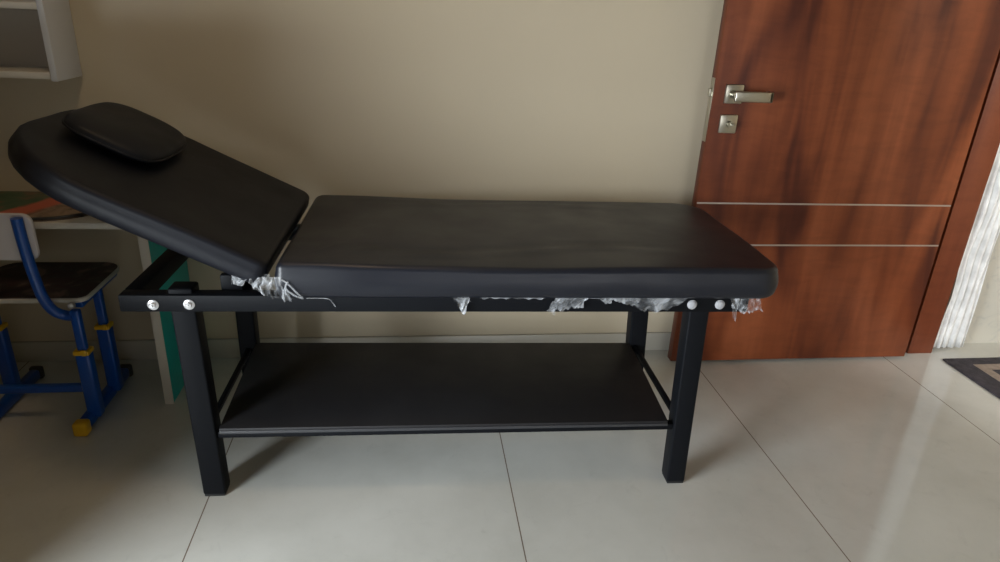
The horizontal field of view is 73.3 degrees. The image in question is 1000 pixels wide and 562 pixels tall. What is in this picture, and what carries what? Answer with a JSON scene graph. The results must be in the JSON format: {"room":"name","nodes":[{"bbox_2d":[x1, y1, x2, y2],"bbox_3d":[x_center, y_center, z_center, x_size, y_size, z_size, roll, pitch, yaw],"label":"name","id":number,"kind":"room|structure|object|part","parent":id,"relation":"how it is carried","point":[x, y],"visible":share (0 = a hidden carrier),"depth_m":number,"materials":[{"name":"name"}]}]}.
{"room":"examination room","nodes":[
{"label":"examination room","id":0,"kind":"room"},
{"bbox_2d":[0,342,999,561],"bbox_3d":[0.944,1.166,0.644,6.170,0.100,4.699,0,22,-8],"label":"floor","id":1,"kind":"structure","parent":0,"point":[894,458],"depth_m":1.87,"materials":[{"name":"tile"}]},
{"bbox_2d":[0,213,132,436],"bbox_3d":[-1.379,0.080,2.010,0.356,0.658,0.400,0,22,-8],"label":"chair","id":2,"kind":"object","parent":1,"relation":"on","point":[75,284],"visible":1,"depth_m":2.00,"materials":[{"name":"blue metal"}]},
{"bbox_3d":[-1.531,0.368,2.099,0.032,0.036,0.310,0,22,-8],"label":"rail","id":3,"kind":"part","parent":2,"relation":"part of","materials":[{"name":"blue metal"}]},
{"bbox_3d":[-1.353,-0.118,1.805,0.196,0.133,0.012,0,22,-8],"label":"backrest","id":4,"kind":"part","parent":2,"relation":"part of","materials":[{"name":"grey plastic"}]},
{"bbox_3d":[-1.382,-0.006,2.031,0.350,0.002,0.289,0,22,-8],"label":"seat","id":5,"kind":"part","parent":2,"relation":"part of","materials":[{"name":"brown wood"}]},
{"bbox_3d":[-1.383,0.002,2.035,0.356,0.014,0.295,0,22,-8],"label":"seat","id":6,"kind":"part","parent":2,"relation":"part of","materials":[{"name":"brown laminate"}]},
{"bbox_3d":[-1.216,0.161,1.946,0.025,0.172,0.022,0,22,-8],"label":"leg","id":7,"kind":"part","parent":2,"relation":"part of","materials":[{"name":"blue metal"}]},
{"bbox_3d":[-1.230,0.021,2.050,0.022,0.018,0.250,0,22,-8],"label":"seat rail","id":8,"kind":"part","parent":2,"relation":"part of","materials":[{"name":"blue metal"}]},
{"bbox_3d":[-1.234,0.102,2.080,0.025,0.178,0.022,0,22,-8],"label":"leg","id":9,"kind":"part","parent":2,"relation":"part of","materials":[{"name":"blue metal"}]},
{"bbox_3d":[-1.253,0.367,2.136,0.032,0.036,0.310,0,22,-8],"label":"rail","id":10,"kind":"part","parent":2,"relation":"part of","materials":[{"name":"blue metal"}]},
{"bbox_2d":[33,216,189,403],"bbox_3d":[-1.585,0.059,2.106,1.086,0.606,0.305,0,22,-8],"label":"table","id":11,"kind":"object","parent":1,"relation":"on","point":[172,380],"visible":0.29,"depth_m":2.08,"materials":[{"name":"teal laminate"}]},
{"bbox_2d":[0,191,88,221],"bbox_3d":[-1.502,-0.227,1.997,0.666,0.012,0.297,0,22,-8],"label":"board","id":12,"kind":"object","parent":11,"relation":"on","point":[40,207],"visible":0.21,"depth_m":1.99,"materials":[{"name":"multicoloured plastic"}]},
{"bbox_3d":[-1.063,0.065,2.180,0.022,0.586,0.301,0,22,-8],"label":"panel","id":13,"kind":"part","parent":11,"relation":"part of","materials":[{"name":"teal laminate"}]},
{"bbox_2d":[8,109,778,495],"bbox_3d":[-0.235,0.033,1.901,1.827,0.932,0.644,0,22,-6],"label":"bed","id":14,"kind":"object","parent":1,"relation":"on","point":[348,253],"visible":0.98,"depth_m":1.73,"materials":[{"name":"black leather"}]},
{"bbox_2d":[62,102,186,162],"bbox_3d":[-0.936,-0.378,1.695,0.214,0.119,0.316,0,22,-6],"label":"pillow","id":15,"kind":"object","parent":14,"relation":"on","point":[123,130],"visible":1,"depth_m":1.62,"materials":[{"name":"black leather"}]},
{"bbox_3d":[-0.875,-0.052,1.782,0.040,0.042,0.473,0,22,-6],"label":"rail","id":16,"kind":"part","parent":14,"relation":"part of","materials":[{"name":"black metal"}]},
{"bbox_3d":[-0.745,0.281,1.674,0.069,0.588,0.050,0,22,-6],"label":"leg","id":17,"kind":"part","parent":14,"relation":"part of","materials":[{"name":"black"}]},
{"bbox_3d":[-0.789,0.107,2.092,0.054,0.588,0.050,0,22,-6],"label":"leg","id":18,"kind":"part","parent":14,"relation":"part of","materials":[{"name":"black metal"}]},
{"bbox_3d":[-0.634,-0.052,1.808,0.040,0.033,0.473,0,22,-6],"label":"cross rail","id":19,"kind":"part","parent":14,"relation":"part of","materials":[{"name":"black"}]},
{"bbox_3d":[-0.173,-0.146,2.096,1.502,0.042,0.040,0,22,-6],"label":"rail","id":20,"kind":"part","parent":14,"relation":"part of","materials":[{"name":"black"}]},
{"bbox_3d":[-0.123,0.049,1.626,1.502,0.042,0.038,0,22,-6],"label":"rail","id":21,"kind":"part","parent":14,"relation":"part of","materials":[{"name":"black metal"}]},
{"bbox_2d":[219,343,667,430],"bbox_3d":[-0.145,0.296,1.972,1.212,0.022,0.467,0,22,-6],"label":"shelf","id":22,"kind":"object","parent":14,"relation":"attached to","point":[281,386],"depth_m":1.92,"materials":[{"name":"black"}]},
{"bbox_3d":[-0.126,0.391,1.779,1.202,0.018,0.022,0,22,-6],"label":"shelf rail","id":23,"kind":"part","parent":14,"relation":"part of","materials":[{"name":"black"}]},
{"bbox_3d":[0.458,0.120,2.229,0.082,0.575,0.050,0,22,-6],"label":"leg","id":24,"kind":"part","parent":14,"relation":"part of","materials":[{"name":"black metal"}]},
{"bbox_3d":[0.498,0.293,1.811,0.070,0.575,0.050,0,22,-6],"label":"leg","id":25,"kind":"part","parent":14,"relation":"part of","materials":[{"name":"black"}]},
{"bbox_2d":[943,357,999,397],"bbox_3d":[2.293,0.562,2.134,0.901,0.010,1.320,0,22,-8],"label":"rug","id":26,"kind":"object","parent":1,"relation":"on","point":[985,372],"visible":1,"depth_m":2.60,"materials":[{"name":"grey fabric"}]},
{"bbox_2d":[0,0,999,342],"bbox_3d":[0.729,-1.026,2.201,6.170,2.750,0.120,0,22,-8],"label":"wall","id":27,"kind":"structure","parent":0,"point":[519,100],"depth_m":2.20,"materials":[{"name":"beige paint"}]},
{"bbox_2d":[0,0,81,81],"bbox_3d":[-1.749,-0.925,1.760,1.030,0.728,0.157,0,22,-8],"label":"wall shelf","id":28,"kind":"object","parent":27,"relation":"attached to","point":[38,40],"visible":1,"depth_m":1.95,"materials":[{"name":"grey laminate"}]},
{"bbox_3d":[-1.753,-0.953,1.830,0.981,0.710,0.007,0,22,-8],"label":"panel","id":29,"kind":"part","parent":28,"relation":"part of","materials":[{"name":"beige"}]},
{"bbox_3d":[-1.248,-0.928,1.826,0.019,0.728,0.157,0,22,-8],"label":"panel","id":30,"kind":"part","parent":28,"relation":"part of","materials":[{"name":"grey laminate"}]},
{"bbox_2d":[11,332,670,361],"bbox_3d":[-0.332,0.240,2.515,3.897,0.075,0.012,0,22,-8],"label":"baseboard","id":31,"kind":"structure","parent":27,"relation":"attached to","point":[24,351],"depth_m":2.45,"materials":[{"name":"beige tile"}]},
{"bbox_2d":[933,145,999,347],"bbox_3d":[2.365,-0.790,2.391,1.080,2.297,0.028,0,22,-7],"label":"curtain","id":32,"kind":"object","parent":27,"relation":"hanging from","point":[957,318],"visible":0.98,"depth_m":2.63,"materials":[{"name":"white fabric"}]},
{"bbox_3d":[2.009,-0.156,0.236,0.150,2.750,4.459,0,22,-8],"label":"wall","id":33,"kind":"structure","parent":0,"visible":0},
{"bbox_2d":[667,0,999,360],"bbox_3d":[1.171,-0.659,2.203,0.982,2.088,0.092,0,22,-8],"label":"door","id":34,"kind":"structure","parent":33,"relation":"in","point":[838,134],"depth_m":2.30,"materials":[{"name":"red wood"}]},
{"bbox_3d":[0.682,-0.563,2.208,0.011,0.205,0.024,0,22,-8],"label":"latch plate","id":35,"kind":"part","parent":34,"relation":"part of","materials":[{"name":"silver metal"}]},
{"bbox_3d":[0.750,-0.517,2.212,0.060,0.060,0.008,0,22,-8],"label":"lock plate","id":36,"kind":"part","parent":34,"relation":"part of","materials":[{"name":"silver metal"}]},
{"bbox_3d":[0.757,-0.606,2.175,0.060,0.060,0.010,0,22,-8],"label":"handle","id":37,"kind":"part","parent":34,"relation":"part of","materials":[{"name":"silver metal"}]},
{"bbox_3d":[0.807,-0.593,2.157,0.128,0.033,0.048,0,22,-8],"label":"lever","id":38,"kind":"part","parent":34,"relation":"part of","materials":[{"name":"silver metal"}]},
{"bbox_2d":[906,50,999,352],"bbox_3d":[1.793,-0.515,1.863,0.158,2.160,1.148,0,22,-8],"label":"trim","id":39,"kind":"structure","parent":33,"relation":"attached to","point":[985,142],"depth_m":2.52,"materials":[{"name":"brown wood"}]}
]}

